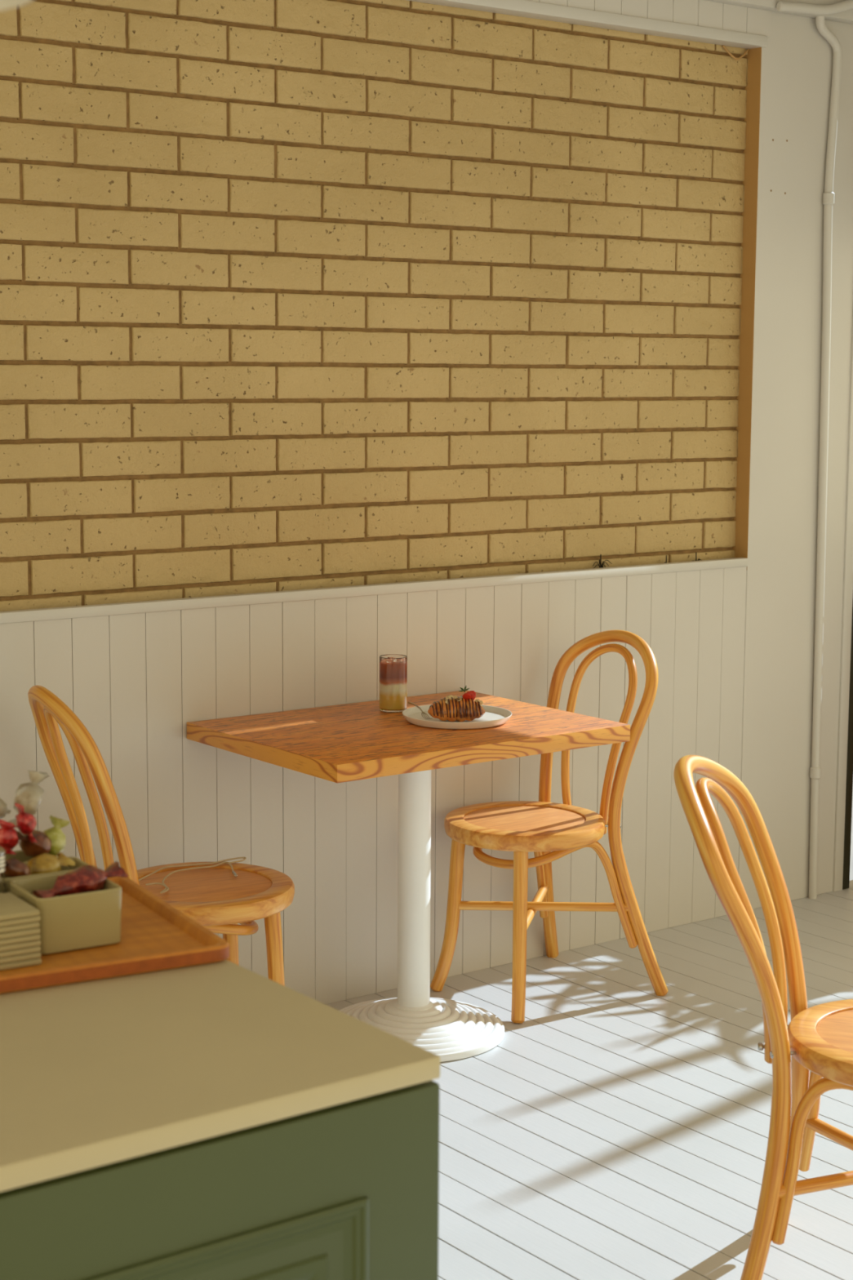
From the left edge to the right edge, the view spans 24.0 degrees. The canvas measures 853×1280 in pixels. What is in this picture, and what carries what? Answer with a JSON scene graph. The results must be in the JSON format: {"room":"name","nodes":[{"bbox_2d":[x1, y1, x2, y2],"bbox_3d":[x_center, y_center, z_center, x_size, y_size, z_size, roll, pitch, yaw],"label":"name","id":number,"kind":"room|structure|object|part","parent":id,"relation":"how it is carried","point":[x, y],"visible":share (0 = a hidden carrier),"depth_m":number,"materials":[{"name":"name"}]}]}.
{"room":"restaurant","nodes":[
{"label":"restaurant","id":0,"kind":"room"},
{"bbox_2d":[0,566,746,1004],"bbox_3d":[-1.695,0.536,3.842,6.503,1.014,0.024,-5,10,-37],"label":"wall","id":1,"kind":"structure","parent":0,"point":[135,682],"depth_m":5.00,"materials":[{"name":"paint"}]},
{"bbox_2d":[0,557,748,623],"bbox_3d":[-1.690,0.025,3.770,6.503,0.024,0.028,-5,10,-37],"label":"trim","id":2,"kind":"structure","parent":1,"relation":"attached to","point":[165,605],"depth_m":4.88,"materials":[{"name":"paint"}]},
{"bbox_2d":[0,0,748,611],"bbox_3d":[-1.772,-0.715,3.712,6.617,1.827,0.093,-5,10,-37],"label":"brick wall","id":3,"kind":"structure","parent":0,"point":[295,295],"depth_m":4.85,"materials":[{"name":"beige brick"}]},
{"bbox_2d":[722,44,749,60],"bbox_3d":[0.851,-1.612,5.519,0.102,0.036,0.010,-5,10,-37],"label":"loose cable","id":4,"kind":"object","parent":3,"relation":"attached to","point":[723,46],"visible":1,"depth_m":5.51,"materials":[{"name":"paint"}]},
{"bbox_2d":[733,47,761,570],"bbox_3d":[0.897,-0.918,5.646,0.008,1.446,0.074,-5,10,-37],"label":"trim","id":5,"kind":"structure","parent":3,"relation":"attached to","point":[748,245],"depth_m":5.63,"materials":[{"name":"paint"}]},
{"bbox_2d":[325,795,852,1279],"bbox_3d":[2.272,0.890,5.381,14.077,0.050,8.800,-5,10,-37],"label":"floor","id":6,"kind":"structure","parent":0,"point":[620,1130],"depth_m":4.22,"materials":[{"name":"white wood"}]},
{"bbox_2d":[27,684,294,986],"bbox_3d":[-0.559,0.533,4.305,0.568,0.918,0.448,-4,9,-28],"label":"bentwood chair","id":7,"kind":"object","parent":6,"relation":"on","point":[213,897],"visible":0.52,"depth_m":4.24,"materials":[{"name":"brown wood"}]},
{"bbox_2d":[138,857,246,893],"bbox_3d":[-0.510,0.512,4.411,0.341,0.007,0.170,-7,11,-44],"label":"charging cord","id":8,"kind":"object","parent":7,"relation":"on","point":[233,873],"visible":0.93,"depth_m":4.46,"materials":[{"name":"plastic"}]},
{"bbox_3d":[-0.486,0.537,4.345,0.304,0.014,0.304,-4,9,-28],"label":"seat panel","id":9,"kind":"part","parent":7,"relation":"part of","materials":[{"name":"brown wood"}]},
{"bbox_3d":[-0.437,0.746,4.559,0.035,0.428,0.091,3,8,16],"label":"leg","id":10,"kind":"part","parent":7,"relation":"part of","materials":[{"name":"brown wood"}]},
{"bbox_3d":[-0.307,0.779,4.317,0.090,0.428,0.036,3,8,20],"label":"leg","id":11,"kind":"part","parent":7,"relation":"part of","materials":[{"name":"brown wood"}]},
{"bbox_2d":[0,1080,439,1279],"bbox_3d":[-0.983,0.894,1.765,1.903,0.870,0.792,-5,10,-37],"label":"base cabinet","id":12,"kind":"object","parent":6,"relation":"on","point":[349,1190],"visible":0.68,"depth_m":1.85,"materials":[{"name":"green paint"}]},
{"bbox_2d":[0,959,439,1191],"bbox_3d":[-1.023,0.449,1.676,2.001,0.024,0.793,-5,10,-37],"label":"countertop","id":13,"kind":"structure","parent":12,"relation":"on","point":[97,1073],"depth_m":1.94,"materials":[{"name":"stone"}]},
{"bbox_2d":[0,876,229,993],"bbox_3d":[-0.504,0.344,2.309,0.460,0.019,0.360,-4,9,-28],"label":"serving tray","id":14,"kind":"object","parent":13,"relation":"on","point":[156,935],"visible":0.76,"depth_m":2.26,"materials":[{"name":"brown wood"}]},
{"bbox_2d":[0,846,6,893],"bbox_3d":[-0.509,0.292,2.316,0.050,0.104,0.050,-5,10,-37],"label":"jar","id":15,"kind":"object","parent":14,"relation":"on","point":[2,884],"visible":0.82,"depth_m":2.31,"materials":[{"name":"clear glass"}]},
{"bbox_3d":[-0.509,0.253,2.311,0.049,0.024,0.049,-5,10,-37],"label":"lid","id":16,"kind":"part","parent":15,"relation":"part of","materials":[{"name":"metal"}]},
{"bbox_3d":[-0.509,0.300,2.317,0.050,0.088,0.050,-5,10,-37],"label":"glass","id":17,"kind":"part","parent":15,"relation":"part of","materials":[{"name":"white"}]},
{"bbox_2d":[0,958,41,970],"bbox_3d":[-0.491,0.353,2.232,0.100,0.006,0.092,-4,9,-31],"label":"folded napkin","id":18,"kind":"object","parent":14,"relation":"on","point":[35,961],"visible":0.45,"depth_m":2.21,"materials":[{"name":"beige fabric"}]},
{"bbox_2d":[0,951,40,964],"bbox_3d":[-0.492,0.346,2.232,0.100,0.006,0.092,-4,9,-31],"label":"folded napkin","id":19,"kind":"object","parent":18,"relation":"on","point":[37,954],"visible":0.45,"depth_m":2.21,"materials":[{"name":"beige fabric"}]},
{"bbox_2d":[0,946,40,957],"bbox_3d":[-0.492,0.339,2.230,0.100,0.006,0.092,-4,9,-32],"label":"folded napkin","id":20,"kind":"object","parent":19,"relation":"on","point":[35,948],"visible":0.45,"depth_m":2.21,"materials":[{"name":"beige fabric"}]},
{"bbox_2d":[0,939,40,951],"bbox_3d":[-0.492,0.333,2.229,0.100,0.006,0.092,-5,9,-33],"label":"folded napkin","id":21,"kind":"object","parent":20,"relation":"on","point":[34,943],"visible":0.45,"depth_m":2.20,"materials":[{"name":"beige fabric"}]},
{"bbox_2d":[0,933,39,946],"bbox_3d":[-0.492,0.326,2.227,0.100,0.006,0.092,-4,9,-32],"label":"folded napkin","id":22,"kind":"object","parent":21,"relation":"on","point":[37,936],"visible":0.45,"depth_m":2.20,"materials":[{"name":"beige fabric"}]},
{"bbox_2d":[0,927,39,939],"bbox_3d":[-0.492,0.319,2.227,0.100,0.006,0.092,-4,9,-32],"label":"folded napkin","id":23,"kind":"object","parent":22,"relation":"on","point":[33,931],"visible":0.45,"depth_m":2.20,"materials":[{"name":"beige fabric"}]},
{"bbox_2d":[0,921,39,933],"bbox_3d":[-0.493,0.312,2.226,0.100,0.006,0.092,-4,9,-32],"label":"folded napkin","id":24,"kind":"object","parent":23,"relation":"on","point":[36,924],"visible":0.45,"depth_m":2.20,"materials":[{"name":"beige fabric"}]},
{"bbox_2d":[0,915,39,927],"bbox_3d":[-0.492,0.305,2.225,0.100,0.006,0.092,-5,9,-32],"label":"folded napkin","id":25,"kind":"object","parent":24,"relation":"on","point":[34,918],"visible":0.45,"depth_m":2.20,"materials":[{"name":"beige fabric"}]},
{"bbox_2d":[0,892,39,920],"bbox_3d":[-0.492,0.298,2.224,0.100,0.006,0.092,-4,9,-32],"label":"folded napkin","id":26,"kind":"object","parent":25,"relation":"on","point":[11,907],"visible":1,"depth_m":2.22,"materials":[{"name":"beige fabric"}]},
{"bbox_2d":[4,849,57,862],"bbox_3d":[-0.525,0.297,2.439,0.150,0.062,0.060,-5,10,-37],"label":"dish","id":27,"kind":"object","parent":14,"relation":"on","point":[20,855],"visible":0.08,"depth_m":2.48,"materials":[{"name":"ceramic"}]},
{"bbox_2d":[0,798,11,818],"bbox_3d":[-0.528,0.202,2.439,0.036,0.032,0.056,1,8,8],"label":"wrapped candy","id":28,"kind":"object","parent":27,"relation":"in","point":[3,808],"visible":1,"depth_m":2.44,"materials":[{"name":"white plastic"}]},
{"bbox_2d":[0,819,18,854],"bbox_3d":[-0.505,0.237,2.413,0.029,0.048,0.037,-1,8,-11],"label":"wrapped candy","id":29,"kind":"object","parent":27,"relation":"in","point":[9,839],"visible":0.94,"depth_m":2.40,"materials":[{"name":"red plastic"}]},
{"bbox_2d":[16,829,61,857],"bbox_3d":[-0.478,0.249,2.458,0.042,0.044,0.072,6,10,38],"label":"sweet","id":30,"kind":"object","parent":27,"relation":"in","point":[43,845],"visible":0.83,"depth_m":2.44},
{"bbox_2d":[14,802,37,843],"bbox_3d":[-0.483,0.221,2.425,0.029,0.049,0.027,6,9,34],"label":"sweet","id":31,"kind":"object","parent":30,"relation":"on","point":[26,823],"visible":0.99,"depth_m":2.42,"materials":[{"name":"red plastic"}]},
{"bbox_2d":[7,770,48,828],"bbox_3d":[-0.490,0.196,2.466,0.036,0.067,0.047,4,8,24],"label":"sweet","id":32,"kind":"object","parent":30,"relation":"on","point":[28,795],"visible":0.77,"depth_m":2.46,"materials":[{"name":"white plastic"}]},
{"bbox_2d":[43,814,70,855],"bbox_3d":[-0.462,0.249,2.473,0.039,0.063,0.032,3,8,20],"label":"wrapped candy","id":33,"kind":"object","parent":27,"relation":"on","point":[55,833],"visible":0.59,"depth_m":2.47,"materials":[{"name":"green plastic"}]},
{"bbox_2d":[3,856,88,892],"bbox_3d":[-0.461,0.302,2.388,0.116,0.066,0.066,-4,9,-31],"label":"square dish","id":34,"kind":"object","parent":14,"relation":"on","point":[78,863],"visible":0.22,"depth_m":2.39,"materials":[{"name":"beige ceramic"}]},
{"bbox_2d":[3,857,31,877],"bbox_3d":[-0.483,0.272,2.367,0.033,0.039,0.056,6,10,37],"label":"wrapped candy","id":35,"kind":"object","parent":34,"relation":"in","point":[14,867],"visible":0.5,"depth_m":2.35,"materials":[{"name":"brown plastic"}]},
{"bbox_2d":[27,853,75,875],"bbox_3d":[-0.456,0.271,2.392,0.071,0.031,0.035,-7,11,-44],"label":"wrapped candy","id":36,"kind":"object","parent":34,"relation":"in","point":[44,863],"visible":0.76,"depth_m":2.38,"materials":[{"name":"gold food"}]},
{"bbox_2d":[8,872,121,954],"bbox_3d":[-0.415,0.313,2.312,0.104,0.066,0.100,-4,9,-32],"label":"square dish","id":37,"kind":"object","parent":14,"relation":"on","point":[69,922],"visible":0.69,"depth_m":2.27,"materials":[{"name":"beige ceramic"}]},
{"bbox_2d":[31,861,128,898],"bbox_3d":[-0.399,0.281,2.318,0.107,0.038,0.046,-4,9,-32],"label":"wrapped candy","id":38,"kind":"object","parent":37,"relation":"in","point":[86,878],"visible":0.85,"depth_m":2.31,"materials":[{"name":"red plastic"}]},
{"bbox_3d":[-0.378,0.889,1.729,0.800,0.657,0.006,-5,10,-37],"label":"panel moulding","id":39,"kind":"part","parent":12,"relation":"part of","materials":[{"name":"green paint"}]},
{"bbox_3d":[-0.378,0.889,1.730,0.710,0.567,0.004,-5,10,-37],"label":"raised panel","id":40,"kind":"part","parent":12,"relation":"part of","materials":[{"name":"green paint"}]},
{"bbox_2d":[186,690,630,1062],"bbox_3d":[-0.044,0.564,4.697,0.824,0.750,0.615,-5,10,-37],"label":"cafe table","id":41,"kind":"object","parent":6,"relation":"on","point":[353,741],"visible":0.85,"depth_m":4.63,"materials":[{"name":"brown wood"}]},
{"bbox_2d":[379,653,407,712],"bbox_3d":[-0.080,0.104,4.808,0.067,0.132,0.067,-5,10,-37],"label":"glass","id":42,"kind":"object","parent":41,"relation":"on","point":[393,668],"visible":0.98,"depth_m":4.78,"materials":[{"name":"clear glass"}]},
{"bbox_2d":[402,704,511,728],"bbox_3d":[0.071,0.179,4.678,0.256,0.020,0.256,-5,10,-37],"label":"plate","id":43,"kind":"object","parent":41,"relation":"on","point":[493,716],"visible":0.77,"depth_m":4.64,"materials":[{"name":"white ceramic"}]},
{"bbox_2d":[408,702,432,719],"bbox_3d":[-0.018,0.164,4.707,0.016,0.020,0.153,-2,8,-19],"label":"fork","id":44,"kind":"object","parent":43,"relation":"on","point":[411,703],"visible":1,"depth_m":4.68,"materials":[{"name":"metal"}]},
{"bbox_3d":[-0.026,0.157,4.730,0.005,0.011,0.102,-2,8,-19],"label":"handle","id":45,"kind":"part","parent":44,"relation":"part of","materials":[{"name":"silver metal"}]},
{"bbox_2d":[427,694,484,721],"bbox_3d":[0.069,0.155,4.647,0.132,0.058,0.086,0,8,-1],"label":"cake","id":46,"kind":"object","parent":43,"relation":"on","point":[451,708],"visible":1,"depth_m":4.62,"materials":[{"name":"brown food"}]},
{"bbox_2d":[459,685,475,700],"bbox_3d":[0.093,0.126,4.645,0.028,0.044,0.045,5,9,30],"label":"strawberry","id":47,"kind":"object","parent":46,"relation":"on","point":[472,694],"visible":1,"depth_m":4.64,"materials":[{"name":"red plant"}]},
{"bbox_2d":[430,629,668,1023],"bbox_3d":[0.299,0.444,5.045,0.540,0.907,0.451,-6,10,-37],"label":"bentwood chair","id":48,"kind":"object","parent":6,"relation":"on","point":[543,827],"visible":0.96,"depth_m":5.03,"materials":[{"name":"brown wood"}]},
{"bbox_3d":[0.055,0.681,5.064,0.090,0.428,0.036,2,8,11],"label":"leg","id":49,"kind":"part","parent":48,"relation":"part of","materials":[{"name":"brown wood"}]},
{"bbox_3d":[0.224,0.711,4.847,0.035,0.428,0.091,1,8,6],"label":"leg","id":50,"kind":"part","parent":48,"relation":"part of","materials":[{"name":"brown wood"}]},
{"bbox_3d":[0.244,0.452,5.003,0.304,0.014,0.304,-6,10,-37],"label":"seat panel","id":51,"kind":"part","parent":48,"relation":"part of","materials":[{"name":"brown wood"}]},
{"bbox_2d":[674,755,852,1279],"bbox_3d":[0.716,0.665,3.421,0.604,0.909,0.450,3,8,18],"label":"bentwood chair","id":52,"kind":"object","parent":6,"relation":"on","point":[819,1038],"visible":1,"depth_m":3.35,"materials":[{"name":"brown wood"}]},
{"bbox_3d":[0.812,0.674,3.391,0.304,0.014,0.304,3,8,18],"label":"seat panel","id":53,"kind":"part","parent":52,"relation":"part of","materials":[{"name":"brown wood"}]},
{"bbox_2d":[527,0,770,37],"bbox_3d":[-1.635,-1.487,3.589,6.462,0.147,0.006,-5,10,-37],"label":"wall","id":54,"kind":"structure","parent":0,"point":[703,13],"depth_m":5.34,"materials":[{"name":"paint"}]},
{"bbox_2d":[406,0,768,48],"bbox_3d":[-1.681,-1.399,3.592,6.520,0.030,0.060,-5,10,-37],"label":"trim","id":55,"kind":"structure","parent":54,"relation":"attached to","point":[523,8],"depth_m":5.18,"materials":[{"name":"paint"}]},
{"bbox_2d":[703,0,852,24],"bbox_3d":[-1.455,-1.624,3.679,7.120,0.258,0.044,-5,10,-37],"label":"trim","id":56,"kind":"structure","parent":54,"relation":"attached to","point":[846,16],"depth_m":5.54,"materials":[{"name":"paint"}]},
{"bbox_2d":[776,0,852,15],"bbox_3d":[1.185,-1.799,5.613,0.562,0.140,0.028,-5,9,-36],"label":"conduit","id":57,"kind":"object","parent":54,"relation":"attached to","point":[785,6],"visible":1,"depth_m":5.52,"materials":[{"name":"paint"}]},
{"bbox_2d":[738,11,852,909],"bbox_3d":[-1.518,-0.278,3.877,6.950,2.620,0.045,-5,10,-37],"label":"wall pillar","id":58,"kind":"structure","parent":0,"point":[797,70],"depth_m":5.78,"materials":[{"name":"paint"}]},
{"bbox_2d":[808,16,842,898],"bbox_3d":[1.126,-0.487,5.807,0.130,2.560,0.036,-7,11,-45],"label":"conduit pipe","id":59,"kind":"object","parent":58,"relation":"attached to","point":[828,196],"visible":0.98,"depth_m":5.81,"materials":[{"name":"paint"}]},
{"bbox_2d":[832,312,852,891],"bbox_3d":[1.256,-0.537,5.922,0.037,2.620,0.009,-5,10,-37],"label":"trim","id":60,"kind":"structure","parent":58,"relation":"attached to","point":[847,600],"depth_m":6.00,"materials":[{"name":"paint"}]},
{"bbox_2d":[842,601,852,889],"bbox_3d":[1.269,-0.542,5.964,0.033,2.620,0.054,-5,10,-37],"label":"trim","id":61,"kind":"structure","parent":58,"relation":"attached to","point":[849,790],"depth_m":6.08,"materials":[{"name":"paint"}]},
{"bbox_3d":[-1.711,0.087,3.806,6.503,0.055,0.036,-5,10,-37],"label":"trim","id":62,"kind":"structure","parent":58,"relation":"attached to","visible":0},
{"bbox_2d":[592,554,612,568],"bbox_3d":[0.473,-0.189,5.420,0.068,0.086,0.008,-5,10,-37],"label":"weed","id":63,"kind":"object","parent":62,"relation":"on","point":[602,565],"visible":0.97,"depth_m":5.41,"materials":[{"name":"green plant"}]},
{"bbox_3d":[0.264,-1.425,1.475,7.200,0.040,5.555,-5,10,-37],"label":"ceiling","id":64,"kind":"structure","parent":0,"visible":0},
{"bbox_2d":[0,0,31,10],"bbox_3d":[-0.334,-0.869,1.119,0.210,0.975,0.210,-5,10,-37],"label":"pendant lamp","id":65,"kind":"object","parent":64,"relation":"hanging from","point":[4,4],"visible":1,"depth_m":1.25,"materials":[{"name":"white ceramic"}]}
]}

